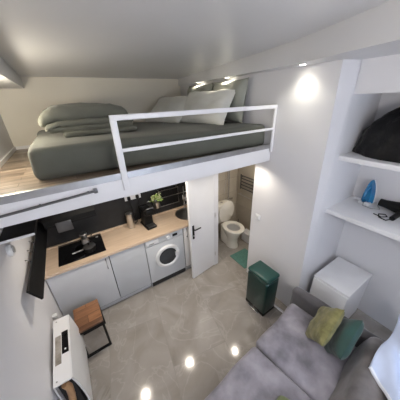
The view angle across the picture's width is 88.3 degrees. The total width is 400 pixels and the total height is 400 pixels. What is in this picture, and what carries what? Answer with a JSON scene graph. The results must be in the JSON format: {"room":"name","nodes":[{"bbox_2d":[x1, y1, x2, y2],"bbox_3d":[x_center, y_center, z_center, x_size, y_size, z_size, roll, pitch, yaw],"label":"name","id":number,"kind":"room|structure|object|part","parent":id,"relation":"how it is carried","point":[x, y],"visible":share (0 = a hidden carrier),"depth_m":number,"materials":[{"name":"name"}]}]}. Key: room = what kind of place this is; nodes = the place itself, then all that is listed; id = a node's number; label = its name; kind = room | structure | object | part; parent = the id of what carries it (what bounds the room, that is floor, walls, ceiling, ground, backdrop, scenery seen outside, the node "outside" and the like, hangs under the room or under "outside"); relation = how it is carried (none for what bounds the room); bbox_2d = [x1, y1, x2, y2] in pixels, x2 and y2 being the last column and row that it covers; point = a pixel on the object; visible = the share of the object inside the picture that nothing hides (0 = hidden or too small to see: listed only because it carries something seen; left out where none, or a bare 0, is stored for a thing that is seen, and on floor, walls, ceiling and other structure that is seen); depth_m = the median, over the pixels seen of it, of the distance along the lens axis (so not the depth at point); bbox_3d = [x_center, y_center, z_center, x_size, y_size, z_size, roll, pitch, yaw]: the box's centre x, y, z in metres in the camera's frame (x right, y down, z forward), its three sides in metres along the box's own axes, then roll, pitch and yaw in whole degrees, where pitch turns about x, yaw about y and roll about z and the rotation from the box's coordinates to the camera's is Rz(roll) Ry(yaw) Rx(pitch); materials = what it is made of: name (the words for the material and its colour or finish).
{"room":"studio apartment","nodes":[
{"label":"studio apartment","id":0,"kind":"room"},
{"bbox_2d":[0,115,63,373],"bbox_3d":[-1.165,0.689,1.027,0.150,3.250,5.350,-17,30,-28],"label":"wall","id":1,"kind":"structure","parent":0,"point":[34,314],"depth_m":1.72,"materials":[{"name":"paint"}]},
{"bbox_2d":[0,147,15,167],"bbox_3d":[-1.934,-0.344,1.996,0.015,0.040,1.985,-17,30,-28],"label":"baseboard","id":2,"kind":"structure","parent":1,"relation":"attached to","point":[9,154],"depth_m":2.27,"materials":[{"name":"white paint"}]},
{"bbox_2d":[5,244,15,255],"bbox_3d":[-1.479,0.389,1.615,0.036,0.096,0.096,-17,30,-28],"label":"thermostat","id":3,"kind":"object","parent":1,"relation":"attached to","point":[10,249],"visible":1,"depth_m":1.59,"materials":[{"name":"white plastic"}]},
{"bbox_2d":[0,219,37,244],"bbox_3d":[-1.557,0.155,1.813,0.215,0.025,0.750,-17,30,-28],"label":"corner shelf","id":4,"kind":"object","parent":1,"relation":"attached to","point":[25,229],"visible":0.57,"depth_m":1.59,"materials":[{"name":"black plastic"}]},
{"bbox_2d":[0,295,59,399],"bbox_3d":[-0.487,1.302,0.335,0.015,2.600,2.730,-17,30,-28],"label":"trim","id":5,"kind":"structure","parent":1,"relation":"attached to","point":[24,375],"depth_m":1.26,"materials":[{"name":"paint"}]},
{"bbox_2d":[25,221,47,299],"bbox_3d":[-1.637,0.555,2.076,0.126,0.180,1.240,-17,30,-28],"label":"television","id":6,"kind":"object","parent":1,"relation":"attached to","point":[36,279],"visible":0.88,"depth_m":1.90,"materials":[{"name":"black plastic"}]},
{"bbox_2d":[52,313,92,399],"bbox_3d":[-1.248,1.525,1.999,0.193,0.606,0.815,-17,30,-28],"label":"wall heater","id":7,"kind":"object","parent":1,"relation":"attached to","point":[71,376],"visible":0.94,"depth_m":1.78,"materials":[{"name":"white paint"}]},
{"bbox_2d":[55,335,61,366],"bbox_3d":[-1.226,1.296,1.782,0.044,0.002,0.270,-17,30,-28],"label":"grille","id":8,"kind":"object","parent":7,"relation":"attached to","point":[58,338],"depth_m":1.78,"materials":[{"name":"beige plastic"}]},
{"bbox_3d":[-1.253,1.574,1.916,0.010,0.590,0.630,-17,30,-28],"label":"plate","id":9,"kind":"part","parent":7,"relation":"part of","materials":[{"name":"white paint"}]},
{"bbox_3d":[-1.213,1.287,1.814,0.130,0.012,0.630,-17,30,-28],"label":"panel","id":10,"kind":"part","parent":7,"relation":"part of","materials":[{"name":"white paint"}]},
{"bbox_3d":[-1.141,1.534,1.977,0.040,0.602,0.630,-17,30,-28],"label":"panel","id":11,"kind":"part","parent":7,"relation":"part of","materials":[{"name":"white plastic"}]},
{"bbox_2d":[0,76,180,146],"bbox_3d":[-1.468,-1.450,3.233,2.850,1.300,0.150,-17,30,-28],"label":"wall","id":12,"kind":"structure","parent":0,"point":[20,108],"depth_m":2.85,"materials":[{"name":"paint"}]},
{"bbox_2d":[16,145,29,149],"bbox_3d":[-1.400,-1.027,3.365,2.567,0.040,0.015,-17,30,-28],"label":"baseboard","id":13,"kind":"structure","parent":12,"relation":"attached to","point":[26,146],"depth_m":2.79,"materials":[{"name":"white paint"}]},
{"bbox_2d":[37,169,237,247],"bbox_3d":[-0.596,0.141,3.515,3.450,1.930,0.070,-17,30,-28],"label":"wall","id":14,"kind":"structure","parent":0,"point":[109,214],"depth_m":3.08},
{"bbox_2d":[41,205,95,232],"bbox_3d":[-1.622,-0.008,2.477,0.540,0.675,0.308,-17,30,-28],"label":"range hood","id":15,"kind":"object","parent":14,"relation":"attached to","point":[63,221],"visible":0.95,"depth_m":2.44,"materials":[{"name":"black metal"}]},
{"bbox_3d":[-1.603,0.311,2.442,0.160,0.130,0.010,-17,30,-28],"label":"filter panel","id":16,"kind":"part","parent":15,"relation":"part of","materials":[{"name":"grey metal"}]},
{"bbox_2d":[124,193,140,218],"bbox_3d":[-0.989,0.123,3.148,0.240,0.440,0.054,-17,30,-28],"label":"wall socket","id":17,"kind":"object","parent":14,"relation":"attached to","point":[128,198],"visible":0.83,"depth_m":3.08,"materials":[{"name":"white plastic"}]},
{"bbox_3d":[-1.007,-0.046,3.086,0.240,0.080,0.012,-17,30,-28],"label":"plate","id":18,"kind":"part","parent":17,"relation":"part of","materials":[{"name":"white plastic"}]},
{"bbox_2d":[157,186,178,206],"bbox_3d":[-0.519,-0.060,3.394,0.348,0.281,0.057,-17,30,-28],"label":"wall rack","id":19,"kind":"object","parent":14,"relation":"attached to","point":[170,199],"visible":0.94,"depth_m":3.40,"materials":[{"name":"metal"}]},
{"bbox_2d":[224,171,232,199],"bbox_3d":[0.563,-0.428,3.923,0.217,1.223,0.138,-17,30,-28],"label":"shower column","id":20,"kind":"structure","parent":14,"relation":"attached to","point":[228,174],"depth_m":4.00,"materials":[{"name":"silver metal"}]},
{"bbox_3d":[-0.496,-0.077,3.418,0.800,0.010,0.035,-17,30,-28],"label":"rail","id":21,"kind":"object","parent":14,"relation":"attached to","visible":0},
{"bbox_2d":[149,193,162,208],"bbox_3d":[-0.691,0.013,3.230,0.182,0.246,0.196,8,28,20],"label":"potted plant","id":22,"kind":"object","parent":21,"relation":"hanging from","point":[157,198],"visible":1,"depth_m":3.21,"materials":[{"name":"green plant"}]},
{"bbox_3d":[-0.688,0.075,3.263,0.104,0.105,0.104,-17,30,-28],"label":"pot","id":23,"kind":"part","parent":22,"relation":"part of","materials":[{"name":"ceramic"}]},
{"bbox_2d":[0,0,389,78],"bbox_3d":[0.274,-1.122,1.216,3.700,0.258,5.350,-17,30,-28],"label":"ceiling","id":24,"kind":"structure","parent":0,"point":[143,39],"depth_m":1.32,"materials":[{"name":"paint"}]},
{"bbox_2d":[0,56,23,88],"bbox_3d":[-1.483,-0.924,1.210,0.335,0.285,3.300,-17,30,-28],"label":"ceiling","id":25,"kind":"structure","parent":24,"relation":"attached to","point":[9,79],"depth_m":1.94,"materials":[{"name":"paint"}]},
{"bbox_2d":[178,0,399,85],"bbox_3d":[0.973,-1.237,1.623,1.620,0.255,5.100,-17,30,-28],"label":"ceiling","id":26,"kind":"structure","parent":24,"relation":"attached to","point":[374,32],"depth_m":1.44,"materials":[{"name":"paint"}]},
{"bbox_2d":[214,174,217,264],"bbox_3d":[0.062,0.135,3.473,0.080,1.930,0.700,-17,30,-28],"label":"door frame","id":27,"kind":"structure","parent":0,"point":[215,175],"depth_m":3.22,"materials":[{"name":"paint"}]},
{"bbox_2d":[185,175,215,277],"bbox_3d":[0.056,0.336,3.055,0.495,1.917,0.096,-22,32,-35],"label":"door","id":28,"kind":"structure","parent":27,"relation":"in","point":[200,191],"depth_m":3.03,"materials":[{"name":"white paint"}]},
{"bbox_2d":[82,233,392,399],"bbox_3d":[0.621,1.784,2.294,3.520,0.050,4.400,-17,30,-28],"label":"floor","id":29,"kind":"structure","parent":0,"point":[178,337],"depth_m":2.54,"materials":[{"name":"stone"}]},
{"bbox_2d":[46,257,120,320],"bbox_3d":[-1.561,1.093,2.833,0.669,0.880,0.579,-17,30,-28],"label":"base cabinet","id":30,"kind":"object","parent":29,"relation":"on","point":[75,288],"visible":0.63,"depth_m":2.58,"materials":[{"name":"grey laminate"}]},
{"bbox_2d":[45,204,188,279],"bbox_3d":[-0.936,0.468,3.002,2.216,0.050,0.573,-17,30,-28],"label":"countertop","id":31,"kind":"structure","parent":30,"relation":"on","point":[119,238],"depth_m":2.87,"materials":[{"name":"brown wood"}]},
{"bbox_2d":[58,233,105,266],"bbox_3d":[-1.543,0.630,2.692,0.524,0.007,0.460,-17,30,-28],"label":"cooktop","id":32,"kind":"object","parent":31,"relation":"in","point":[65,251],"visible":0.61,"depth_m":2.65,"materials":[{"name":"black glass"}]},
{"bbox_2d":[72,242,95,254],"bbox_3d":[-1.458,0.608,2.592,0.266,0.114,0.148,-17,30,-28],"label":"saucepan","id":33,"kind":"object","parent":32,"relation":"on","point":[90,247],"visible":1,"depth_m":2.58,"materials":[{"name":"black metal"}]},
{"bbox_3d":[-1.408,0.575,2.611,0.148,0.023,0.148,-17,30,-28],"label":"lid","id":34,"kind":"part","parent":33,"relation":"part of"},
{"bbox_2d":[79,232,91,244],"bbox_3d":[-1.529,0.504,2.766,0.092,0.155,0.136,15,31,32],"label":"moka pot","id":35,"kind":"object","parent":32,"relation":"on","point":[83,235],"visible":0.97,"depth_m":2.73,"materials":[{"name":"metal"}]},
{"bbox_2d":[125,211,137,228],"bbox_3d":[-1.016,0.290,3.071,0.155,0.250,0.110,-17,30,-28],"label":"kettle","id":36,"kind":"object","parent":31,"relation":"on","point":[131,223],"visible":1,"depth_m":3.02,"materials":[{"name":"silver metal"}]},
{"bbox_3d":[-1.039,0.199,3.014,0.110,0.035,0.110,-17,30,-28],"label":"lid","id":37,"kind":"part","parent":36,"relation":"part of","materials":[{"name":"metal"}]},
{"bbox_2d":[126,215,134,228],"bbox_3d":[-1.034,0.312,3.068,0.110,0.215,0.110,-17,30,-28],"label":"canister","id":38,"kind":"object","parent":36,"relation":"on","point":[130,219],"depth_m":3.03,"materials":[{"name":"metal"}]},
{"bbox_2d":[138,204,156,229],"bbox_3d":[-0.788,0.227,3.071,0.150,0.347,0.282,-21,31,-33],"label":"coffee machine","id":39,"kind":"object","parent":31,"relation":"on","point":[145,211],"visible":1,"depth_m":3.04,"materials":[{"name":"black plastic"}]},
{"bbox_3d":[-0.848,0.202,3.142,0.130,0.265,0.090,-21,31,-33],"label":"water tank","id":40,"kind":"part","parent":39,"relation":"part of","materials":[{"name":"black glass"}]},
{"bbox_2d":[146,223,155,227],"bbox_3d":[-0.739,0.371,3.079,0.110,0.008,0.125,-21,31,-33],"label":"drip tray","id":41,"kind":"object","parent":39,"relation":"on","point":[148,225],"depth_m":3.06,"materials":[{"name":"black plastic"}]},
{"bbox_2d":[175,195,187,219],"bbox_3d":[-0.205,0.103,3.382,0.430,0.282,0.441,-17,30,-28],"label":"sink","id":42,"kind":"object","parent":31,"relation":"in","point":[182,213],"visible":0.5,"depth_m":3.43,"materials":[{"name":"metal"}]},
{"bbox_3d":[-0.198,0.219,3.433,0.371,0.004,0.371,10,28,24],"label":"bowl","id":43,"kind":"part","parent":42,"relation":"part of","materials":[{"name":"metal"}]},
{"bbox_2d":[73,299,111,357],"bbox_3d":[-1.271,1.510,2.442,0.266,0.450,0.340,-18,30,-30],"label":"wooden stool","id":44,"kind":"object","parent":29,"relation":"on","point":[88,317],"visible":0.82,"depth_m":2.35,"materials":[{"name":"brown wood"}]},
{"bbox_3d":[-1.279,1.318,2.349,0.266,0.025,0.340,-18,30,-30],"label":"seat","id":45,"kind":"part","parent":44,"relation":"part of","materials":[{"name":"brown wood"}]},
{"bbox_3d":[-1.361,1.467,2.566,0.266,0.425,0.023,-18,30,-30],"label":"leg","id":46,"kind":"part","parent":44,"relation":"part of","materials":[{"name":"black metal"}]},
{"bbox_3d":[-1.181,1.575,2.329,0.266,0.425,0.023,-18,30,-30],"label":"leg","id":47,"kind":"part","parent":44,"relation":"part of","materials":[{"name":"black metal"}]},
{"bbox_2d":[108,243,150,299],"bbox_3d":[-1.092,0.939,3.112,0.459,0.880,0.550,-17,30,-28],"label":"base cabinet","id":48,"kind":"object","parent":29,"relation":"on","point":[129,266],"visible":0.76,"depth_m":2.87,"materials":[{"name":"grey laminate"}]},
{"bbox_2d":[144,229,185,285],"bbox_3d":[-0.633,0.801,3.345,0.596,0.863,0.592,-17,30,-28],"label":"washing machine","id":49,"kind":"object","parent":29,"relation":"on","point":[165,254],"visible":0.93,"depth_m":3.12,"materials":[{"name":"white metal"}]},
{"bbox_3d":[-0.669,0.599,2.895,0.180,0.080,0.010,-17,30,-28],"label":"detergent drawer","id":50,"kind":"part","parent":49,"relation":"part of","materials":[{"name":"white plastic"}]},
{"bbox_3d":[-0.513,0.551,2.993,0.592,0.111,0.014,-17,30,-28],"label":"control panel","id":51,"kind":"part","parent":49,"relation":"part of","materials":[{"name":"white plastic"}]},
{"bbox_3d":[-0.480,0.850,3.121,0.284,0.284,0.018,-17,30,-28],"label":"door glass","id":52,"kind":"part","parent":49,"relation":"part of","materials":[{"name":"black glass"}]},
{"bbox_3d":[-0.492,1.233,3.334,0.580,0.075,0.022,-17,30,-28],"label":"kick panel","id":53,"kind":"part","parent":49,"relation":"part of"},
{"bbox_2d":[183,226,190,268],"bbox_3d":[-0.181,0.663,3.609,0.473,0.880,0.579,-17,30,-28],"label":"base cabinet","id":54,"kind":"object","parent":29,"relation":"on","point":[186,240],"visible":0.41,"depth_m":3.30,"materials":[{"name":"white paint"}]},
{"bbox_2d":[218,200,244,248],"bbox_3d":[0.570,0.451,3.962,0.384,0.900,0.680,-17,30,-28],"label":"toilet","id":55,"kind":"object","parent":29,"relation":"on","point":[230,230],"visible":0.95,"depth_m":3.93,"materials":[{"name":"ceramic"}]},
{"bbox_3d":[0.429,0.229,4.088,0.360,0.400,0.180,-17,30,-28],"label":"tank","id":56,"kind":"part","parent":55,"relation":"part of","materials":[{"name":"ceramic"}]},
{"bbox_3d":[0.510,0.225,3.942,0.370,0.471,0.065,-17,30,-28],"label":"lid","id":57,"kind":"part","parent":55,"relation":"part of","materials":[{"name":"ceramic"}]},
{"bbox_3d":[0.616,0.696,4.014,0.353,0.410,0.480,-17,30,-28],"label":"bowl","id":58,"kind":"part","parent":55,"relation":"part of","materials":[{"name":"ceramic"}]},
{"bbox_3d":[0.630,0.511,3.888,0.384,0.028,0.459,-17,30,-28],"label":"seat","id":59,"kind":"part","parent":55,"relation":"part of","materials":[{"name":"ceramic"}]},
{"bbox_2d":[230,248,247,268],"bbox_3d":[0.811,1.046,3.730,0.375,0.016,0.392,-17,30,-28],"label":"bath mat","id":60,"kind":"object","parent":29,"relation":"on","point":[241,257],"visible":0.71,"depth_m":3.73,"materials":[{"name":"green fabric"}]},
{"bbox_2d":[241,228,249,242],"bbox_3d":[0.953,0.726,4.161,0.148,0.205,0.208,-17,30,-28],"label":"bin","id":61,"kind":"object","parent":29,"relation":"on","point":[245,235],"visible":0.55,"depth_m":4.12,"materials":[{"name":"white plastic"}]},
{"bbox_3d":[0.950,0.645,4.122,0.148,0.025,0.208,-17,30,-28],"label":"lid","id":62,"kind":"part","parent":61,"relation":"part of","materials":[{"name":"white plastic"}]},
{"bbox_2d":[246,260,279,315],"bbox_3d":[0.808,1.178,2.745,0.270,0.634,0.332,-18,30,-29],"label":"pedal bin","id":63,"kind":"object","parent":29,"relation":"on","point":[262,282],"visible":1,"depth_m":2.64,"materials":[{"name":"green metal"}]},
{"bbox_3d":[0.811,0.916,2.628,0.240,0.060,0.332,-18,30,-29],"label":"lid","id":64,"kind":"part","parent":63,"relation":"part of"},
{"bbox_2d":[204,287,387,399],"bbox_3d":[0.800,1.570,1.812,1.640,0.742,1.383,-21,32,-34],"label":"velvet sofa","id":65,"kind":"object","parent":29,"relation":"on","point":[284,361],"visible":0.72,"depth_m":1.80,"materials":[{"name":"grey fabric"}]},
{"bbox_2d":[204,347,311,399],"bbox_3d":[0.466,1.705,1.600,0.806,0.208,0.733,-21,32,-34],"label":"seat cushion","id":66,"kind":"object","parent":65,"relation":"on","point":[257,375],"depth_m":1.75,"materials":[{"name":"grey fabric"}]},
{"bbox_2d":[276,395,289,399],"bbox_3d":[0.580,1.546,1.422,0.360,0.286,0.256,-20,31,-33],"label":"cushion","id":67,"kind":"object","parent":65,"relation":"on","point":[280,397],"visible":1,"depth_m":1.58,"materials":[{"name":"green fabric"}]},
{"bbox_2d":[256,303,356,399],"bbox_3d":[1.054,1.478,2.029,0.719,0.201,0.731,-21,32,-34],"label":"seat cushion","id":68,"kind":"object","parent":65,"relation":"on","point":[318,373],"depth_m":1.91,"materials":[{"name":"grey fabric"}]},
{"bbox_2d":[305,306,344,346],"bbox_3d":[1.179,1.184,1.971,0.494,0.475,0.229,-20,31,-32],"label":"cushion","id":69,"kind":"object","parent":65,"relation":"on","point":[323,326],"visible":1,"depth_m":1.86,"materials":[{"name":"yellow fabric"}]},
{"bbox_3d":[1.451,1.417,2.186,0.125,0.537,1.035,-21,32,-34],"label":"armrest","id":70,"kind":"part","parent":65,"relation":"part of","materials":[{"name":"grey fabric"}]},
{"bbox_2d":[324,318,363,359],"bbox_3d":[1.292,1.241,1.867,0.509,0.495,0.200,-21,31,-33],"label":"cushion","id":71,"kind":"object","parent":65,"relation":"on","point":[343,341],"visible":0.81,"depth_m":1.75,"materials":[{"name":"green fabric"}]},
{"bbox_2d":[329,337,387,399],"bbox_3d":[1.323,1.459,1.648,0.742,0.409,0.306,-21,32,-34],"label":"cushion","id":72,"kind":"object","parent":65,"relation":"on","point":[353,380],"depth_m":1.61,"materials":[{"name":"grey fabric"}]},
{"bbox_2d":[368,314,399,399],"bbox_3d":[1.542,1.222,1.466,1.127,0.232,0.461,-17,30,-28],"label":"cloth","id":73,"kind":"object","parent":65,"relation":"on","point":[384,366],"visible":1,"depth_m":1.53,"materials":[{"name":"white fabric"}]},
{"bbox_2d":[310,257,372,317],"bbox_3d":[1.724,1.190,2.608,0.567,0.665,0.385,-17,30,-28],"label":"storage box","id":74,"kind":"object","parent":29,"relation":"on","point":[341,284],"visible":0.73,"depth_m":2.43,"materials":[{"name":"white paint"}]},
{"bbox_3d":[1.491,1.255,2.474,0.014,0.582,0.375,-17,30,-28],"label":"door","id":75,"kind":"part","parent":74,"relation":"part of","materials":[{"name":"white paint"}]},
{"bbox_3d":[1.715,0.902,2.471,0.560,0.025,0.385,-17,30,-28],"label":"panel","id":76,"kind":"part","parent":74,"relation":"part of","materials":[{"name":"white paint"}]},
{"bbox_2d":[180,59,381,306],"bbox_3d":[0.781,-0.538,3.405,0.883,3.150,2.950,-17,30,-28],"label":"wall","id":77,"kind":"structure","parent":0,"point":[320,118],"depth_m":2.20,"materials":[{"name":"paint"}]},
{"bbox_2d":[0,144,270,227],"bbox_3d":[-0.828,-0.586,2.593,2.567,0.198,2.116,-17,30,-28],"label":"platform","id":78,"kind":"object","parent":77,"relation":"attached to","point":[20,189],"visible":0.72,"depth_m":1.62,"materials":[{"name":"paint"}]},
{"bbox_2d":[0,188,97,217],"bbox_3d":[-1.035,0.033,1.330,0.700,0.063,0.039,-17,30,-28],"label":"ladder rail","id":79,"kind":"object","parent":78,"relation":"attached to","point":[95,190],"visible":1,"depth_m":1.34,"materials":[{"name":"grey metal"}]},
{"bbox_2d":[28,121,264,179],"bbox_3d":[-0.653,-0.766,2.516,2.224,0.252,1.787,-17,30,-28],"label":"mattress","id":80,"kind":"object","parent":78,"relation":"on","point":[50,155],"visible":0.8,"depth_m":1.83,"materials":[{"name":"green fabric"}]},
{"bbox_2d":[38,103,136,137],"bbox_3d":[-1.234,-0.895,2.235,0.839,0.290,0.866,-17,30,-28],"label":"duvet","id":81,"kind":"object","parent":80,"relation":"on","point":[72,119],"visible":0.86,"depth_m":1.89,"materials":[{"name":"fabric"}]},
{"bbox_2d":[144,96,186,122],"bbox_3d":[-0.455,-1.326,3.030,0.800,0.355,0.404,20,34,39],"label":"bed pillow","id":82,"kind":"object","parent":80,"relation":"on","point":[164,104],"visible":0.62,"depth_m":2.89,"materials":[{"name":"beige fabric"}]},
{"bbox_2d":[187,83,212,94],"bbox_3d":[-0.021,-1.497,3.154,0.197,0.474,0.663,-16,29,-26],"label":"bed pillow","id":83,"kind":"object","parent":80,"relation":"on","point":[208,87],"visible":0.23,"depth_m":2.96,"materials":[{"name":"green fabric"}]},
{"bbox_2d":[181,89,234,124],"bbox_3d":[0.061,-1.185,2.635,0.802,0.387,0.322,20,34,38],"label":"bed pillow","id":84,"kind":"object","parent":80,"relation":"on","point":[195,100],"visible":0.84,"depth_m":2.51,"materials":[{"name":"beige fabric"}]},
{"bbox_2d":[213,77,248,122],"bbox_3d":[0.344,-1.259,2.632,0.201,0.474,0.663,-16,29,-26],"label":"bed pillow","id":85,"kind":"object","parent":80,"relation":"on","point":[240,86],"visible":0.49,"depth_m":2.44,"materials":[{"name":"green fabric"}]},
{"bbox_2d":[108,104,277,190],"bbox_3d":[0.109,-0.538,1.883,1.682,0.542,0.026,-17,30,-28],"label":"guard rail","id":86,"kind":"object","parent":78,"relation":"attached to","point":[113,119],"visible":1,"depth_m":1.60,"materials":[{"name":"white metal"}]},
{"bbox_3d":[-0.580,-0.323,1.496,0.044,0.540,0.024,-17,30,-28],"label":"post","id":87,"kind":"part","parent":86,"relation":"part of","materials":[{"name":"white metal"}]},
{"bbox_3d":[0.100,-0.765,1.774,1.682,0.037,0.026,-17,30,-28],"label":"rail","id":88,"kind":"part","parent":86,"relation":"part of","materials":[{"name":"white metal"}]},
{"bbox_3d":[0.115,-0.569,1.874,1.615,0.025,0.018,-17,30,-28],"label":"rail","id":89,"kind":"part","parent":86,"relation":"part of","materials":[{"name":"white metal"}]},
{"bbox_3d":[0.803,-0.774,2.265,0.030,0.485,0.024,-17,30,-28],"label":"post","id":90,"kind":"part","parent":86,"relation":"part of","materials":[{"name":"white metal"}]},
{"bbox_2d":[236,92,399,331],"bbox_3d":[1.966,-0.075,2.349,0.130,3.150,4.330,-17,30,-28],"label":"wall","id":91,"kind":"structure","parent":0,"point":[377,254],"depth_m":2.45,"materials":[{"name":"paint"}]},
{"bbox_2d":[240,174,253,193],"bbox_3d":[0.903,-0.307,3.916,0.055,0.300,0.364,-17,30,-28],"label":"towel radiator","id":92,"kind":"object","parent":91,"relation":"attached to","point":[241,176],"visible":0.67,"depth_m":3.92,"materials":[{"name":"black metal"}]},
{"bbox_2d":[325,195,399,241],"bbox_3d":[2.204,0.438,1.468,0.573,0.047,2.325,-17,30,-28],"label":"wall shelf","id":93,"kind":"object","parent":91,"relation":"attached to","point":[348,209],"visible":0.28,"depth_m":2.05,"materials":[{"name":"white paint"}]},
{"bbox_2d":[358,179,379,209],"bbox_3d":[1.815,-0.062,2.164,0.150,0.275,0.216,-15,29,-25],"label":"iron","id":94,"kind":"object","parent":93,"relation":"on","point":[369,195],"visible":1,"depth_m":2.18,"materials":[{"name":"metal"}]},
{"bbox_3d":[1.769,-0.054,2.199,0.084,0.192,0.030,-15,29,-25],"label":"handle","id":95,"kind":"part","parent":94,"relation":"part of","materials":[{"name":"blue plastic"}]},
{"bbox_3d":[1.810,-0.093,2.206,0.050,0.255,0.114,-15,29,-25],"label":"tank","id":96,"kind":"part","parent":94,"relation":"part of","materials":[{"name":"blue plastic"}]},
{"bbox_2d":[373,199,399,220],"bbox_3d":[1.870,0.097,2.009,0.323,0.117,0.276,-16,29,-26],"label":"hair dryer","id":97,"kind":"object","parent":93,"relation":"on","point":[393,206],"visible":1,"depth_m":2.04,"materials":[{"name":"black plastic"}]},
{"bbox_3d":[1.770,0.160,1.995,0.107,0.023,0.135,5,27,14],"label":"cord","id":98,"kind":"part","parent":97,"relation":"part of","materials":[{"name":"black plastic"}]},
{"bbox_3d":[1.893,0.135,1.972,0.226,0.072,0.051,-16,29,-26],"label":"handle","id":99,"kind":"part","parent":97,"relation":"part of","materials":[{"name":"black plastic"}]},
{"bbox_2d":[338,152,399,171],"bbox_3d":[2.184,-0.074,1.221,0.573,0.045,2.325,-17,30,-28],"label":"wall shelf","id":100,"kind":"object","parent":91,"relation":"attached to","point":[351,157],"visible":0.44,"depth_m":1.79,"materials":[{"name":"white paint"}]},
{"bbox_2d":[352,107,399,162],"bbox_3d":[1.799,-0.600,1.700,0.492,0.510,0.791,-17,30,-28],"label":"bag","id":101,"kind":"object","parent":100,"relation":"on","point":[380,140],"visible":1,"depth_m":1.76,"materials":[{"name":"black fabric"}]},
{"bbox_2d":[354,54,399,93],"bbox_3d":[2.160,-0.806,0.857,0.573,0.550,2.345,-17,30,-28],"label":"wall niche header","id":102,"kind":"structure","parent":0,"point":[378,74],"depth_m":1.57,"materials":[{"name":"paint"}]}
]}

